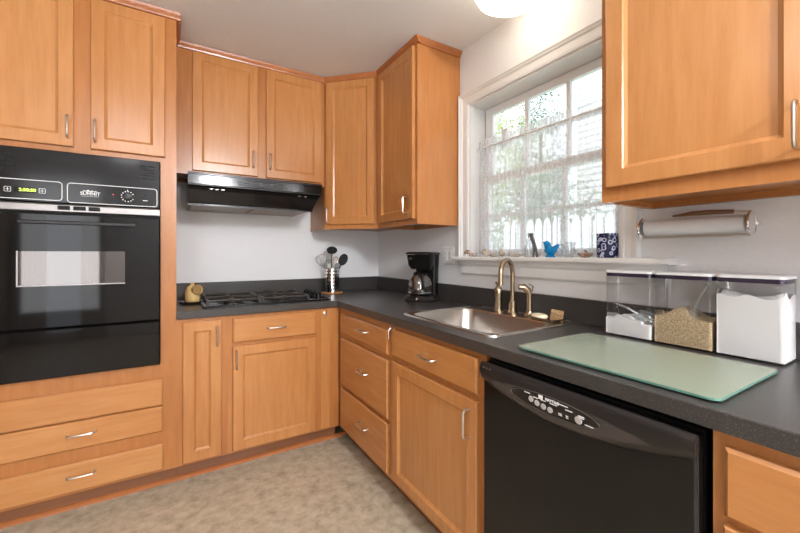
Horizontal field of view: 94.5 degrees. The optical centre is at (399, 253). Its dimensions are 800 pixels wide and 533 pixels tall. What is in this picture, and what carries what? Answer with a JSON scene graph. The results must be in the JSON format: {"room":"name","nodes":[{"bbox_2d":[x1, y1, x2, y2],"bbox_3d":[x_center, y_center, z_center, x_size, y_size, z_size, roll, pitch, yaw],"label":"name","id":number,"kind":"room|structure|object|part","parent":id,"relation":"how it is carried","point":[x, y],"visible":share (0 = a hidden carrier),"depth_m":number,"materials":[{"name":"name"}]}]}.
{"room":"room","nodes":[
{"label":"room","id":0,"kind":"room"},
{"bbox_2d":[0,401,438,532],"bbox_3d":[-0.267,1.273,0.113,3.700,0.100,5.600,0,0,-31],"label":"floor","id":1,"kind":"structure","parent":0,"point":[328,486],"depth_m":1.81,"materials":[{"name":"tile"}]},
{"bbox_2d":[0,0,180,522],"bbox_3d":[-1.634,-0.020,1.988,0.784,2.486,0.655,0,0,-31],"label":"tall cabinet","id":2,"kind":"object","parent":1,"relation":"on","point":[92,77],"visible":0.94,"depth_m":1.76,"materials":[{"name":"brown wood"}]},
{"bbox_3d":[-1.651,-0.858,1.647,0.302,0.718,0.020,0,0,-31],"label":"door","id":3,"kind":"part","parent":2,"relation":"part of","materials":[{"name":"brown wood"}]},
{"bbox_3d":[-1.522,-0.587,1.693,0.008,0.108,0.035,0,0,-31],"label":"handle","id":4,"kind":"part","parent":2,"relation":"part of","materials":[{"name":"silver metal"}]},
{"bbox_2d":[0,145,160,384],"bbox_3d":[-1.630,0.045,1.958,0.620,1.031,0.590,0,0,-31],"label":"wall oven","id":5,"kind":"object","parent":2,"relation":"in","point":[80,234],"visible":1,"depth_m":1.71,"materials":[{"name":"black metal"}]},
{"bbox_3d":[-1.492,0.450,1.732,0.620,0.222,0.036,0,0,-31],"label":"panel","id":6,"kind":"part","parent":5,"relation":"part of","materials":[{"name":"black glass"}]},
{"bbox_3d":[-1.495,-0.351,1.737,0.620,0.238,0.025,0,0,-31],"label":"control panel","id":7,"kind":"part","parent":5,"relation":"part of","materials":[{"name":"black metal"}]},
{"bbox_3d":[-1.332,-0.282,1.808,0.034,0.034,0.023,0,0,-31],"label":"knob","id":8,"kind":"part","parent":5,"relation":"part of","materials":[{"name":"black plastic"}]},
{"bbox_3d":[-1.481,1.027,1.718,0.108,0.008,0.035,0,0,-31],"label":"handle","id":9,"kind":"part","parent":2,"relation":"part of","materials":[{"name":"silver metal"}]},
{"bbox_3d":[-1.481,0.837,1.718,0.108,0.008,0.035,0,0,-31],"label":"handle","id":10,"kind":"part","parent":2,"relation":"part of","materials":[{"name":"silver metal"}]},
{"bbox_3d":[-1.501,1.042,1.738,0.653,0.133,0.020,0,0,-31],"label":"drawer","id":11,"kind":"part","parent":2,"relation":"part of","materials":[{"name":"brown wood"}]},
{"bbox_3d":[-1.501,0.847,1.738,0.653,0.130,0.020,0,0,-31],"label":"drawer","id":12,"kind":"part","parent":2,"relation":"part of","materials":[{"name":"brown wood"}]},
{"bbox_3d":[-1.501,0.709,1.738,0.653,0.136,0.020,0,0,-31],"label":"drawer","id":13,"kind":"part","parent":2,"relation":"part of","materials":[{"name":"brown wood"}]},
{"bbox_3d":[-1.438,-0.583,1.744,0.008,0.108,0.035,0,0,-31],"label":"handle","id":14,"kind":"part","parent":2,"relation":"part of","materials":[{"name":"silver metal"}]},
{"bbox_3d":[-1.342,-0.858,1.835,0.298,0.718,0.020,0,0,-31],"label":"door","id":15,"kind":"part","parent":2,"relation":"part of","materials":[{"name":"brown wood"}]},
{"bbox_3d":[-1.562,-1.245,1.869,0.784,0.036,0.312,0,0,-31],"label":"crown moulding","id":16,"kind":"part","parent":2,"relation":"part of","materials":[{"name":"brown wood"}]},
{"bbox_2d":[0,431,345,528],"bbox_3d":[-1.114,1.213,2.057,1.746,0.020,0.018,0,0,-31],"label":"trim","id":17,"kind":"structure","parent":1,"relation":"on","point":[72,506],"depth_m":1.95,"materials":[{"name":"brown wood"}]},
{"bbox_2d":[176,307,226,475],"bbox_3d":[-1.214,0.783,2.243,0.244,0.879,0.655,0,0,-31],"label":"base cabinet","id":18,"kind":"object","parent":1,"relation":"on","point":[201,343],"visible":0.98,"depth_m":2.00,"materials":[{"name":"brown wood"}]},
{"bbox_3d":[-1.069,0.735,2.001,0.185,0.747,0.020,0,0,-31],"label":"door","id":19,"kind":"part","parent":18,"relation":"part of","materials":[{"name":"brown wood"}]},
{"bbox_3d":[-0.994,0.448,2.014,0.008,0.108,0.035,0,0,-31],"label":"handle","id":20,"kind":"part","parent":18,"relation":"part of","materials":[{"name":"silver metal"}]},
{"bbox_2d":[226,307,338,461],"bbox_3d":[-0.824,0.783,2.480,0.666,0.879,0.655,0,0,-31],"label":"base cabinet","id":21,"kind":"object","parent":1,"relation":"on","point":[283,367],"visible":0.95,"depth_m":2.22,"materials":[{"name":"brown wood"}]},
{"bbox_3d":[-0.911,0.593,2.064,0.008,0.108,0.035,0,0,-31],"label":"handle","id":22,"kind":"part","parent":21,"relation":"part of","materials":[{"name":"silver metal"}]},
{"bbox_3d":[-0.736,0.431,2.203,0.478,0.140,0.020,0,0,-31],"label":"drawer","id":23,"kind":"part","parent":21,"relation":"part of","materials":[{"name":"brown wood"}]},
{"bbox_3d":[-0.736,0.814,2.203,0.478,0.588,0.020,0,0,-31],"label":"door","id":24,"kind":"part","parent":21,"relation":"part of","materials":[{"name":"brown wood"}]},
{"bbox_3d":[-0.724,0.431,2.178,0.108,0.008,0.035,0,0,-31],"label":"handle","id":25,"kind":"part","parent":21,"relation":"part of","materials":[{"name":"silver metal"}]},
{"bbox_2d":[340,308,404,495],"bbox_3d":[0.018,0.783,2.265,0.655,0.879,0.694,0,0,-31],"label":"base cabinet","id":26,"kind":"object","parent":1,"relation":"on","point":[366,357],"visible":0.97,"depth_m":2.04,"materials":[{"name":"brown wood"}]},
{"bbox_3d":[-0.216,0.958,2.055,0.035,0.008,0.108,0,0,-31],"label":"handle","id":27,"kind":"part","parent":26,"relation":"part of","materials":[{"name":"silver metal"}]},
{"bbox_3d":[-0.216,0.658,2.055,0.035,0.008,0.108,0,0,-31],"label":"handle","id":28,"kind":"part","parent":26,"relation":"part of","materials":[{"name":"silver metal"}]},
{"bbox_3d":[-0.214,0.975,2.104,0.020,0.252,0.607,0,0,-31],"label":"drawer","id":29,"kind":"part","parent":26,"relation":"part of","materials":[{"name":"brown wood"}]},
{"bbox_3d":[-0.214,0.678,2.104,0.020,0.294,0.607,0,0,-31],"label":"drawer","id":30,"kind":"part","parent":26,"relation":"part of","materials":[{"name":"brown wood"}]},
{"bbox_3d":[-0.214,0.441,2.104,0.020,0.124,0.607,0,0,-31],"label":"drawer","id":31,"kind":"part","parent":26,"relation":"part of","materials":[{"name":"brown wood"}]},
{"bbox_2d":[392,325,491,532],"bbox_3d":[0.365,0.783,1.695,0.655,0.879,0.643,0,0,-31],"label":"base cabinet","id":32,"kind":"object","parent":1,"relation":"on","point":[438,386],"visible":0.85,"depth_m":1.48,"materials":[{"name":"brown wood"}]},
{"bbox_3d":[0.105,0.430,1.526,0.035,0.008,0.108,0,0,-31],"label":"handle","id":33,"kind":"part","parent":32,"relation":"part of","materials":[{"name":"silver metal"}]},
{"bbox_3d":[0.121,0.430,1.553,0.020,0.129,0.592,0,0,-31],"label":"drawer","id":34,"kind":"part","parent":32,"relation":"part of","materials":[{"name":"brown wood"}]},
{"bbox_3d":[0.233,0.605,1.315,0.035,0.108,0.008,0,0,-31],"label":"handle","id":35,"kind":"part","parent":32,"relation":"part of","materials":[{"name":"silver metal"}]},
{"bbox_2d":[480,358,712,532],"bbox_3d":[0.685,0.790,1.145,0.620,0.865,0.602,0,0,-31],"label":"dishwasher","id":36,"kind":"object","parent":1,"relation":"on","point":[560,456],"visible":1,"depth_m":0.94,"materials":[{"name":"black metal"}]},
{"bbox_3d":[0.417,0.425,1.006,0.011,0.072,0.486,0,0,-31],"label":"eye panel","id":37,"kind":"part","parent":36,"relation":"part of","materials":[{"name":"grey plastic"}]},
{"bbox_2d":[713,430,799,532],"bbox_3d":[1.018,0.783,0.621,0.655,0.879,0.610,0,0,-31],"label":"base cabinet","id":38,"kind":"object","parent":1,"relation":"on","point":[756,487],"visible":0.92,"depth_m":0.68,"materials":[{"name":"brown wood"}]},
{"bbox_2d":[176,276,799,457],"bbox_3d":[-0.011,0.269,1.496,1.520,0.148,3.198,0,0,-31],"label":"countertop","id":39,"kind":"structure","parent":38,"relation":"on","point":[766,413],"depth_m":1.35,"materials":[{"name":"black stone"}]},
{"bbox_2d":[179,299,205,303],"bbox_3d":[-1.277,0.295,2.278,0.150,0.014,0.150,0,0,-31],"label":"round dish","id":40,"kind":"object","parent":39,"relation":"on","point":[182,301],"visible":0.7,"depth_m":2.22,"materials":[{"name":"brown"}]},
{"bbox_2d":[185,282,202,301],"bbox_3d":[-1.268,0.235,2.274,0.105,0.119,0.086,0,0,17],"label":"pig","id":41,"kind":"object","parent":40,"relation":"on","point":[192,292],"visible":0.96,"depth_m":2.25},
{"bbox_2d":[199,288,330,307],"bbox_3d":[-0.904,0.279,2.464,0.755,0.048,0.500,0,0,-31],"label":"gas cooktop","id":42,"kind":"object","parent":39,"relation":"in","point":[215,300],"visible":0.98,"depth_m":2.36,"materials":[{"name":"black metal"}]},
{"bbox_3d":[-1.027,0.281,2.266,0.100,0.020,0.100,0,0,-31],"label":"burner","id":43,"kind":"part","parent":42,"relation":"part of","materials":[{"name":"metal"}]},
{"bbox_3d":[-0.550,0.273,2.492,0.046,0.037,0.045,0,0,-31],"label":"knob","id":44,"kind":"part","parent":42,"relation":"part of","materials":[{"name":"black plastic"}]},
{"bbox_2d":[321,291,342,293],"bbox_3d":[-0.525,0.297,2.870,0.172,0.010,0.172,0,0,-31],"label":"wooden trivet","id":45,"kind":"object","parent":39,"relation":"on","point":[322,292],"visible":0.77,"depth_m":2.81,"materials":[{"name":"brown wood"}]},
{"bbox_2d":[325,268,338,291],"bbox_3d":[-0.525,0.201,2.870,0.110,0.182,0.110,0,0,-31],"label":"utensil holder","id":46,"kind":"object","parent":45,"relation":"on","point":[331,274],"visible":0.98,"depth_m":2.82,"materials":[{"name":"silver metal"}]},
{"bbox_2d":[316,254,327,267],"bbox_3d":[-0.582,0.138,2.869,0.144,0.280,0.089,0,0,-31],"label":"wire whisk","id":47,"kind":"object","parent":46,"relation":"in","point":[320,254],"visible":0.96,"depth_m":2.86,"materials":[{"name":"silver metal"}]},
{"bbox_2d":[327,246,336,267],"bbox_3d":[-0.530,0.108,2.877,0.084,0.336,0.031,0,0,-8],"label":"spoon","id":48,"kind":"object","parent":46,"relation":"in","point":[331,250],"visible":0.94,"depth_m":2.88,"materials":[{"name":"black plastic"}]},
{"bbox_2d":[327,246,336,253],"bbox_3d":[-0.530,-0.029,2.885,0.084,0.060,0.013,0,0,0],"label":"spoon bowl","id":49,"kind":"object","parent":48,"relation":"on","point":[331,250],"depth_m":2.88,"materials":[{"name":"black plastic"}]},
{"bbox_2d":[333,257,338,267],"bbox_3d":[-0.517,0.149,2.873,0.080,0.256,0.016,0,0,1],"label":"serving spoon","id":50,"kind":"object","parent":46,"relation":"in","point":[335,260],"visible":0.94,"depth_m":2.87,"materials":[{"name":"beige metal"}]},
{"bbox_2d":[339,254,347,268],"bbox_3d":[-0.480,0.138,2.887,0.144,0.280,0.023,0,0,-18],"label":"slotted spatula","id":51,"kind":"object","parent":46,"relation":"in","point":[343,258],"visible":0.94,"depth_m":2.90,"materials":[{"name":"black plastic"}]},
{"bbox_2d":[404,252,439,302],"bbox_3d":[0.144,0.144,2.420,0.210,0.316,0.243,0,0,29],"label":"coffee maker","id":52,"kind":"object","parent":39,"relation":"on","point":[426,264],"visible":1,"depth_m":2.38,"materials":[{"name":"black plastic"}]},
{"bbox_3d":[0.134,0.126,2.401,0.098,0.023,0.098,0,0,29],"label":"carafe lid","id":53,"kind":"part","parent":52,"relation":"part of","materials":[{"name":"black plastic"}]},
{"bbox_2d":[407,255,434,268],"bbox_3d":[0.134,0.051,2.402,0.184,0.093,0.132,0,0,29],"label":"basket","id":54,"kind":"object","parent":52,"relation":"on","point":[414,261],"depth_m":2.35,"materials":[{"name":"black plastic"}]},
{"bbox_3d":[0.151,-0.006,2.434,0.192,0.016,0.212,0,0,29],"label":"lid","id":55,"kind":"part","parent":52,"relation":"part of","materials":[{"name":"black plastic"}]},
{"bbox_3d":[0.142,0.179,2.325,0.016,0.112,0.058,0,0,-6],"label":"carafe handle","id":56,"kind":"part","parent":52,"relation":"part of","materials":[{"name":"black ceramic"}]},
{"bbox_3d":[0.183,0.136,2.491,0.160,0.267,0.075,0,0,29],"label":"water tank","id":57,"kind":"part","parent":52,"relation":"part of","materials":[{"name":"black plastic"}]},
{"bbox_2d":[403,306,576,336],"bbox_3d":[0.392,0.388,1.734,0.528,0.186,0.629,0,0,-31],"label":"sink","id":58,"kind":"object","parent":39,"relation":"in","point":[480,320],"visible":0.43,"depth_m":1.87,"materials":[{"name":"silver metal"}]},
{"bbox_2d":[493,281,503,310],"bbox_3d":[0.515,0.220,1.938,0.052,0.155,0.052,0,0,-31],"label":"handle","id":59,"kind":"object","parent":58,"relation":"on","point":[498,290],"visible":0.98,"depth_m":1.92,"materials":[{"name":"brown metal"}]},
{"bbox_2d":[518,284,533,315],"bbox_3d":[0.611,0.219,1.784,0.076,0.156,0.050,0,0,0],"label":"sprayer","id":60,"kind":"object","parent":58,"relation":"on","point":[524,287],"visible":0.85,"depth_m":1.77,"materials":[{"name":"brown metal"}]},
{"bbox_2d":[528,314,564,322],"bbox_3d":[0.658,0.290,1.670,0.100,0.014,0.160,0,0,-21],"label":"soap dish","id":61,"kind":"object","parent":58,"relation":"on","point":[529,315],"visible":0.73,"depth_m":1.62,"materials":[{"name":"brown metal"}]},
{"bbox_2d":[531,313,547,318],"bbox_3d":[0.635,0.282,1.685,0.056,0.018,0.084,0,0,-11],"label":"soap bar","id":62,"kind":"object","parent":61,"relation":"in","point":[539,315],"visible":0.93,"depth_m":1.66,"materials":[{"name":"beige"}]},
{"bbox_2d":[550,309,563,321],"bbox_3d":[0.693,0.272,1.633,0.058,0.054,0.039,0,0,27],"label":"sponge","id":63,"kind":"object","parent":61,"relation":"on","point":[555,314],"visible":0.88,"depth_m":1.62,"materials":[{"name":"beige"}]},
{"bbox_2d":[498,258,517,313],"bbox_3d":[0.532,0.157,1.812,0.054,0.279,0.184,0,0,33],"label":"kitchen faucet","id":64,"kind":"object","parent":39,"relation":"on","point":[512,309],"visible":1,"depth_m":1.85,"materials":[{"name":"brown metal"}]},
{"bbox_3d":[0.522,0.130,1.809,0.024,0.224,0.169,0,0,39],"label":"spout","id":65,"kind":"part","parent":64,"relation":"part of","materials":[{"name":"brown metal"}]},
{"bbox_3d":[0.568,0.266,1.867,0.054,0.062,0.054,0,0,-31],"label":"spout","id":66,"kind":"part","parent":64,"relation":"part of","materials":[{"name":"brown metal"}]},
{"bbox_2d":[606,269,659,340],"bbox_3d":[0.867,0.181,1.366,0.117,0.243,0.161,0,0,-31],"label":"canister","id":67,"kind":"object","parent":39,"relation":"on","point":[612,276],"visible":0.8,"depth_m":1.42,"materials":[{"name":"clear plastic"}]},
{"bbox_2d":[606,313,654,339],"bbox_3d":[0.867,0.260,1.366,0.104,0.074,0.154,0,0,-31],"label":"sugar","id":68,"kind":"object","parent":67,"relation":"in","point":[624,324],"visible":0.88,"depth_m":1.34,"materials":[{"name":"white food"}]},
{"bbox_2d":[616,302,654,319],"bbox_3d":[0.865,0.220,1.358,0.041,0.074,0.125,0,0,-31],"label":"scoop","id":69,"kind":"object","parent":68,"relation":"on","point":[617,302],"visible":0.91,"depth_m":1.35,"materials":[{"name":"clear plastic"}]},
{"bbox_2d":[636,310,654,319],"bbox_3d":[0.883,0.229,1.329,0.041,0.054,0.057,0,0,-31],"label":"cup","id":70,"kind":"object","parent":69,"relation":"on","point":[640,310],"depth_m":1.34,"materials":[{"name":"clear glass"}]},
{"bbox_3d":[0.867,0.065,1.366,0.117,0.010,0.161,0,0,-31],"label":"lid","id":71,"kind":"part","parent":67,"relation":"part of","materials":[{"name":"white"}]},
{"bbox_2d":[519,333,776,400],"bbox_3d":[0.668,0.298,1.062,0.381,0.010,0.517,0,0,-31],"label":"cutting board","id":72,"kind":"object","parent":39,"relation":"on","point":[711,378],"visible":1,"depth_m":0.97,"materials":[{"name":"green glass"}]},
{"bbox_2d":[654,271,721,351],"bbox_3d":[0.954,0.181,1.223,0.117,0.243,0.163,0,0,-31],"label":"canister","id":73,"kind":"object","parent":39,"relation":"on","point":[661,277],"visible":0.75,"depth_m":1.25,"materials":[{"name":"clear plastic"}]},
{"bbox_2d":[655,305,716,350],"bbox_3d":[0.954,0.235,1.223,0.104,0.122,0.156,0,0,-31],"label":"grain","id":74,"kind":"object","parent":73,"relation":"in","point":[681,326],"visible":0.92,"depth_m":1.19,"materials":[{"name":"beige food"}]},
{"bbox_2d":[686,284,706,315],"bbox_3d":[0.958,0.162,1.200,0.041,0.133,0.083,0,0,-31],"label":"scoop","id":75,"kind":"object","parent":74,"relation":"in","point":[688,307],"visible":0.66,"depth_m":1.20,"materials":[{"name":"clear plastic"}]},
{"bbox_3d":[0.960,0.138,1.181,0.012,0.085,0.049,0,0,-18],"label":"handle","id":76,"kind":"part","parent":75,"relation":"part of","materials":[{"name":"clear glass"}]},
{"bbox_3d":[0.954,0.065,1.223,0.117,0.010,0.163,0,0,-31],"label":"lid","id":77,"kind":"part","parent":73,"relation":"part of","materials":[{"name":"white"}]},
{"bbox_2d":[716,273,796,365],"bbox_3d":[1.039,0.181,1.083,0.117,0.243,0.152,0,0,-31],"label":"canister","id":78,"kind":"object","parent":39,"relation":"on","point":[722,279],"visible":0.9,"depth_m":1.05,"materials":[{"name":"clear plastic"}]},
{"bbox_2d":[717,288,795,363],"bbox_3d":[1.039,0.201,1.083,0.104,0.191,0.145,0,0,-31],"label":"flour","id":79,"kind":"object","parent":78,"relation":"in","point":[748,326],"visible":1,"depth_m":1.04,"materials":[{"name":"white food"}]},
{"bbox_3d":[1.039,0.065,1.083,0.117,0.010,0.152,0,0,-31],"label":"lid","id":80,"kind":"part","parent":78,"relation":"part of","materials":[{"name":"white plastic"}]},
{"bbox_3d":[0.776,0.816,0.474,0.020,0.585,0.566,0,0,-31],"label":"door","id":81,"kind":"part","parent":38,"relation":"part of","materials":[{"name":"brown wood"}]},
{"bbox_2d":[176,182,377,400],"bbox_3d":[-1.683,-0.021,2.441,3.700,2.487,0.150,0,0,-31],"label":"wall","id":82,"kind":"structure","parent":0,"point":[210,247],"depth_m":2.74,"materials":[{"name":"paint"}]},
{"bbox_2d":[176,40,323,187],"bbox_3d":[-1.004,-0.872,2.541,0.912,0.780,0.375,0,0,-31],"label":"upper cabinet","id":83,"kind":"object","parent":82,"relation":"attached to","point":[237,115],"visible":0.96,"depth_m":2.38,"materials":[{"name":"brown wood"}]},
{"bbox_3d":[-1.089,-0.864,2.322,0.375,0.717,0.020,0,0,-31],"label":"door","id":84,"kind":"part","parent":83,"relation":"part of","materials":[{"name":"brown wood"}]},
{"bbox_3d":[-0.932,-1.245,2.422,0.912,0.036,0.032,0,0,-31],"label":"crown moulding","id":85,"kind":"part","parent":83,"relation":"part of","materials":[{"name":"brown wood"}]},
{"bbox_3d":[-0.942,-0.609,2.379,0.008,0.108,0.035,0,0,-31],"label":"handle","id":86,"kind":"part","parent":83,"relation":"part of","materials":[{"name":"silver metal"}]},
{"bbox_3d":[-0.851,-0.609,2.434,0.008,0.108,0.035,0,0,-31],"label":"handle","id":87,"kind":"part","parent":83,"relation":"part of","materials":[{"name":"silver metal"}]},
{"bbox_3d":[-0.725,-0.864,2.544,0.376,0.717,0.020,0,0,-31],"label":"door","id":88,"kind":"part","parent":83,"relation":"part of","materials":[{"name":"brown wood"}]},
{"bbox_2d":[186,171,321,216],"bbox_3d":[-0.982,-0.382,2.482,0.779,0.200,0.504,0,0,-31],"label":"range hood","id":89,"kind":"object","parent":82,"relation":"attached to","point":[205,192],"visible":1,"depth_m":2.28,"materials":[{"name":"black metal"}]},
{"bbox_2d":[311,71,396,231],"bbox_3d":[-0.296,-0.720,2.829,0.621,1.086,0.621,0,0,-31],"label":"upper cabinet","id":90,"kind":"object","parent":82,"relation":"attached to","point":[348,200],"visible":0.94,"depth_m":2.61,"materials":[{"name":"brown wood"}]},
{"bbox_3d":[-0.352,-0.716,2.608,0.363,1.013,0.020,0,0,14],"label":"door","id":91,"kind":"part","parent":90,"relation":"part of","materials":[{"name":"brown wood"}]},
{"bbox_3d":[-0.349,-1.245,2.612,0.399,0.035,0.032,0,0,14],"label":"crown moulding","id":92,"kind":"part","parent":90,"relation":"part of","materials":[{"name":"brown wood"}]},
{"bbox_2d":[138,0,509,83],"bbox_3d":[-0.267,-1.339,0.113,3.700,0.150,5.600,0,0,-31],"label":"ceiling","id":93,"kind":"structure","parent":0,"point":[324,38],"depth_m":2.06,"materials":[{"name":"paint"}]},
{"bbox_2d":[475,0,542,17],"bbox_3d":[0.500,-1.195,1.681,0.364,0.136,0.364,0,0,-31],"label":"ceiling lamp","id":94,"kind":"object","parent":93,"relation":"attached to","point":[496,8],"visible":1,"depth_m":1.71,"materials":[{"name":"white paint"}]},
{"bbox_2d":[378,0,799,321],"bbox_3d":[1.249,-0.021,1.035,0.150,2.487,5.300,0,0,-31],"label":"wall","id":95,"kind":"structure","parent":0,"point":[774,248],"depth_m":1.48,"materials":[{"name":"paint"}]},
{"bbox_2d":[376,34,461,229],"bbox_3d":[0.095,-0.720,2.421,0.377,1.086,0.508,0,0,-31],"label":"upper cabinet","id":96,"kind":"object","parent":95,"relation":"attached to","point":[419,85],"visible":0.97,"depth_m":2.25,"materials":[{"name":"brown wood"}]},
{"bbox_3d":[-0.032,-0.716,2.353,0.020,1.013,0.432,0,0,-31],"label":"door","id":97,"kind":"part","parent":96,"relation":"part of","materials":[{"name":"brown wood"}]},
{"bbox_3d":[0.109,-1.245,2.429,0.344,0.036,0.508,0,0,-31],"label":"crown moulding","id":98,"kind":"part","parent":96,"relation":"part of","materials":[{"name":"brown wood"}]},
{"bbox_2d":[443,247,454,263],"bbox_3d":[0.316,0.010,2.416,0.010,0.114,0.114,0,0,-31],"label":"wall outlet","id":99,"kind":"object","parent":95,"relation":"attached to","point":[448,252],"visible":0.95,"depth_m":2.41,"materials":[{"name":"white paint"}]},
{"bbox_2d":[176,276,799,360],"bbox_3d":[-0.011,0.249,1.496,1.520,0.108,3.198,0,0,-31],"label":"backsplash","id":100,"kind":"structure","parent":95,"relation":"attached to","point":[578,310],"depth_m":2.23,"materials":[{"name":"black stone"}]},
{"bbox_2d":[451,17,675,286],"bbox_3d":[0.732,-0.427,1.859,0.247,1.100,1.183,0,0,-31],"label":"window","id":101,"kind":"structure","parent":95,"relation":"in","point":[578,55],"depth_m":1.87,"materials":[{"name":"white paint"}]},
{"bbox_2d":[481,248,489,256],"bbox_3d":[0.488,-0.008,2.125,0.038,0.048,0.056,0,0,-22],"label":"seashell","id":102,"kind":"object","parent":101,"relation":"on","point":[485,252],"visible":1,"depth_m":2.11,"materials":[{"name":"beige"}]},
{"bbox_2d":[498,249,505,256],"bbox_3d":[0.560,-0.007,2.026,0.034,0.044,0.045,0,0,-37],"label":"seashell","id":103,"kind":"object","parent":101,"relation":"on","point":[501,252],"visible":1,"depth_m":2.01,"materials":[{"name":"beige"}]},
{"bbox_2d":[508,253,521,256],"bbox_3d":[0.605,0.005,1.949,0.054,0.020,0.086,0,0,-31],"label":"shell dish","id":104,"kind":"object","parent":101,"relation":"on","point":[510,254],"visible":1,"depth_m":1.93,"materials":[{"name":"white ceramic"}]},
{"bbox_2d":[524,233,532,256],"bbox_3d":[0.656,-0.048,1.889,0.042,0.127,0.042,0,0,-31],"label":"glass bottle","id":105,"kind":"object","parent":101,"relation":"on","point":[528,233],"visible":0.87,"depth_m":1.90,"materials":[{"name":"clear glass"}]},
{"bbox_2d":[529,233,538,256],"bbox_3d":[0.668,-0.045,1.847,0.022,0.124,0.053,0,0,-31],"label":"figurine","id":106,"kind":"object","parent":101,"relation":"on","point":[535,251],"visible":0.92,"depth_m":1.84,"materials":[{"name":"grey metal"}]},
{"bbox_2d":[477,106,601,151],"bbox_3d":[0.707,-0.639,1.898,0.024,0.024,0.876,0,0,-31],"label":"curtain rod","id":107,"kind":"object","parent":101,"relation":"attached to","point":[598,108],"visible":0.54,"depth_m":1.86,"materials":[{"name":"white paint"}]},
{"bbox_2d":[479,98,618,255],"bbox_3d":[0.708,-0.340,1.900,0.034,0.696,0.855,0,0,-31],"label":"cafe curtain","id":108,"kind":"object","parent":107,"relation":"hanging from","point":[569,171],"visible":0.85,"depth_m":1.87,"materials":[{"name":"white fabric"}]},
{"bbox_3d":[0.770,-0.659,1.934,0.030,0.465,0.866,0,0,-31],"label":"sash","id":109,"kind":"part","parent":101,"relation":"part of","materials":[{"name":"white paint"}]},
{"bbox_3d":[0.741,-0.226,1.916,0.030,0.482,0.866,0,0,-31],"label":"sash","id":110,"kind":"part","parent":101,"relation":"part of","materials":[{"name":"white paint"}]},
{"bbox_2d":[543,241,558,256],"bbox_3d":[0.718,-0.025,1.765,0.048,0.080,0.093,0,0,-31],"label":"figurine","id":111,"kind":"object","parent":101,"relation":"on","point":[550,250],"visible":0.94,"depth_m":1.75,"materials":[{"name":"blue ceramic"}]},
{"bbox_2d":[559,242,576,256],"bbox_3d":[0.778,-0.019,1.710,0.068,0.070,0.078,0,0,5],"label":"creamer","id":112,"kind":"object","parent":101,"relation":"on","point":[561,242],"visible":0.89,"depth_m":1.72,"materials":[{"name":"clear glass"}]},
{"bbox_2d":[577,253,593,257],"bbox_3d":[0.808,0.005,1.616,0.046,0.020,0.074,0,0,-31],"label":"shell dish","id":113,"kind":"object","parent":101,"relation":"on","point":[583,255],"visible":0.98,"depth_m":1.60,"materials":[{"name":"beige ceramic"}]},
{"bbox_2d":[597,233,618,257],"bbox_3d":[0.859,-0.035,1.532,0.080,0.100,0.080,0,0,-31],"label":"cup","id":114,"kind":"object","parent":101,"relation":"on","point":[607,243],"visible":1,"depth_m":1.50,"materials":[{"name":"ceramic"}]},
{"bbox_2d":[637,209,762,238],"bbox_3d":[0.977,-0.097,1.228,0.111,0.086,0.308,0,0,-31],"label":"paper towel holder","id":115,"kind":"object","parent":95,"relation":"attached to","point":[752,223],"visible":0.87,"depth_m":1.16,"materials":[{"name":"silver metal"}]},
{"bbox_2d":[643,214,746,235],"bbox_3d":[0.962,-0.092,1.219,0.052,0.052,0.274,0,0,-31],"label":"paper towel roll","id":116,"kind":"object","parent":115,"relation":"on","point":[732,223],"visible":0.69,"depth_m":1.19,"materials":[{"name":"white paper"}]},
{"bbox_3d":[0.955,-0.058,1.215,0.009,0.009,0.296,0,0,-31],"label":"rod","id":117,"kind":"part","parent":115,"relation":"part of","materials":[{"name":"silver metal"}]},
{"bbox_2d":[602,0,799,208],"bbox_3d":[1.032,-0.715,0.874,0.382,1.096,1.012,0,0,-31],"label":"upper cabinet","id":118,"kind":"object","parent":95,"relation":"attached to","point":[701,98],"visible":1,"depth_m":1.00,"materials":[{"name":"brown wood"}]},
{"bbox_3d":[0.867,-0.285,0.811,0.035,0.108,0.008,0,0,-31],"label":"handle","id":119,"kind":"part","parent":118,"relation":"part of","materials":[{"name":"silver metal"}]},
{"label":"outside","id":120,"kind":"structure","parent":0,"visible":0},
{"bbox_3d":[12.754,1.673,11.131,29.700,0.100,40.000,0,0,-31],"label":"lawn","id":121,"kind":"structure","parent":120,"visible":0},
{"bbox_2d":[492,105,551,248],"bbox_3d":[3.128,-2.060,13.579,4.690,7.373,4.748,0,0,-23],"label":"tree","id":122,"kind":"object","parent":121,"relation":"on","point":[500,127],"visible":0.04,"depth_m":12.73,"materials":[{"name":"green plant"}]},
{"bbox_2d":[511,89,571,240],"bbox_3d":[3.837,-1.757,10.088,1.515,6.768,1.559,0,0,-35],"label":"tree","id":123,"kind":"object","parent":121,"relation":"on","point":[559,95],"visible":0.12,"depth_m":9.91,"materials":[{"name":"green plant"}]},
{"bbox_2d":[492,168,615,247],"bbox_3d":[2.835,-0.053,7.099,2.424,3.367,2.440,0,0,-31],"label":"tree","id":124,"kind":"object","parent":121,"relation":"on","point":[568,168],"visible":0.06,"depth_m":7.08,"materials":[{"name":"green plant"}]},
{"bbox_2d":[504,211,614,248],"bbox_3d":[3.524,0.533,2.739,0.052,2.080,7.250,0,0,-31],"label":"picket fence","id":125,"kind":"object","parent":121,"relation":"on","point":[599,227],"visible":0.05,"depth_m":4.84,"materials":[{"name":"white paint"}]},
{"bbox_2d":[577,69,615,241],"bbox_3d":[9.352,-3.577,7.775,5.800,10.400,9.300,0,0,-31],"label":"house","id":126,"kind":"structure","parent":121,"relation":"on","point":[589,87],"depth_m":9.80,"materials":[{"name":"white"}]}
]}

